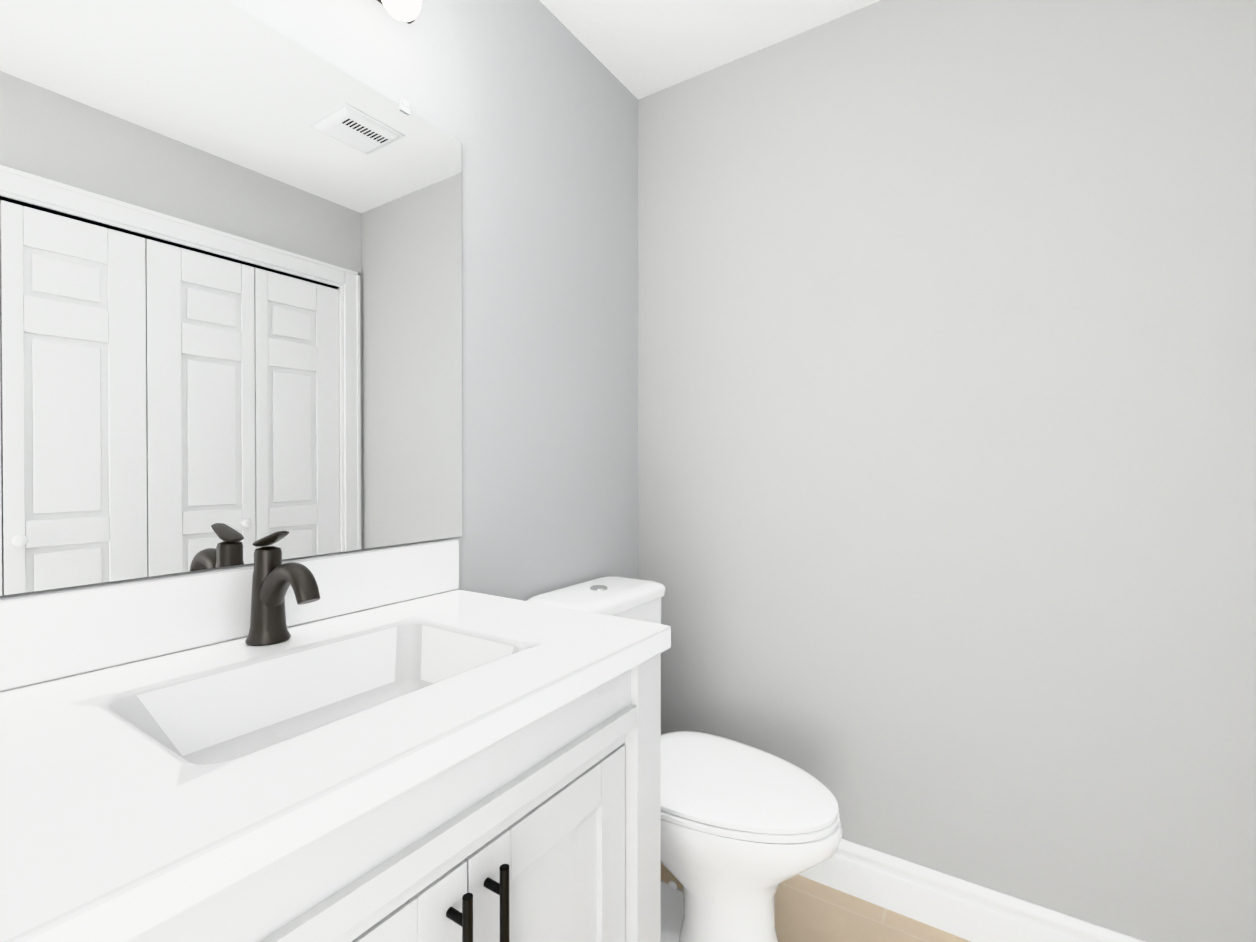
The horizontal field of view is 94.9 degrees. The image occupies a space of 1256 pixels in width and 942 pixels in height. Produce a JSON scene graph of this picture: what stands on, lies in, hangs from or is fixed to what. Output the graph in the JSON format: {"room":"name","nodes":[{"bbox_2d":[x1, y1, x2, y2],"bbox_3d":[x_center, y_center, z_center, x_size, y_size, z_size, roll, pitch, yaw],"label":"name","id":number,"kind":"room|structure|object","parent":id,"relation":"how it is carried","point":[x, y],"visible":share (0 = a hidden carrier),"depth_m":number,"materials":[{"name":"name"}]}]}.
{"room":"bathroom","nodes":[
{"label":"bathroom","id":0,"kind":"room"},
{"bbox_2d":[0,0,637,600],"bbox_3d":[-0.712,-0.044,0.919,0.110,2.440,2.800,0,1,33],"label":"wall","id":1,"kind":"structure","parent":0,"point":[230,284],"depth_m":1.04,"materials":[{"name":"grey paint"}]},
{"bbox_2d":[377,0,420,23],"bbox_3d":[-0.586,-0.937,0.899,0.135,0.166,0.664,0,1,33],"label":"sconce","id":2,"kind":"object","parent":1,"relation":"attached to","point":[407,11],"visible":1,"depth_m":1.08,"materials":[{"name":"white glass"}]},
{"bbox_2d":[539,0,879,99],"bbox_3d":[0.270,-1.310,0.270,2.454,0.100,2.800,0,1,33],"label":"ceiling","id":3,"kind":"structure","parent":0,"point":[638,49],"depth_m":1.66,"materials":[{"name":"paint"}]},
{"bbox_2d":[661,863,970,941],"bbox_3d":[0.270,1.230,0.289,2.454,0.100,2.800,0,1,33],"label":"floor","id":4,"kind":"structure","parent":0,"point":[808,910],"depth_m":1.50,"materials":[{"name":"tile"}]},
{"bbox_2d":[0,539,670,941],"bbox_3d":[-0.404,0.668,0.792,0.567,1.018,0.890,0,1,33],"label":"bathroom vanity","id":5,"kind":"object","parent":4,"relation":"on","point":[408,743],"visible":1,"depth_m":0.72,"materials":[{"name":"paint"}]},
{"bbox_2d":[245,531,319,645],"bbox_3d":[-0.531,0.181,0.891,0.164,0.178,0.062,0,1,33],"label":"faucet","id":6,"kind":"object","parent":5,"relation":"on","point":[274,578],"visible":1,"depth_m":0.90,"materials":[{"name":"brown metal"}]},
{"bbox_2d":[526,576,842,941],"bbox_3d":[0.147,0.758,1.449,0.752,0.875,0.430,0,1,33],"label":"toilet","id":7,"kind":"object","parent":4,"relation":"on","point":[746,830],"visible":0.56,"depth_m":1.29,"materials":[{"name":"ceramic"}]},
{"bbox_2d":[638,0,1255,941],"bbox_3d":[1.048,-0.048,1.383,2.354,2.440,0.100,0,1,33],"label":"wall","id":8,"kind":"structure","parent":0,"point":[946,432],"depth_m":1.44,"materials":[{"name":"paint"}]},
{"bbox_2d":[799,839,1144,941],"bbox_3d":[0.714,1.104,1.538,1.634,0.135,0.020,0,1,33],"label":"baseboard","id":9,"kind":"structure","parent":8,"relation":"attached to","point":[967,910],"depth_m":1.47,"materials":[{"name":"paint"}]}
]}

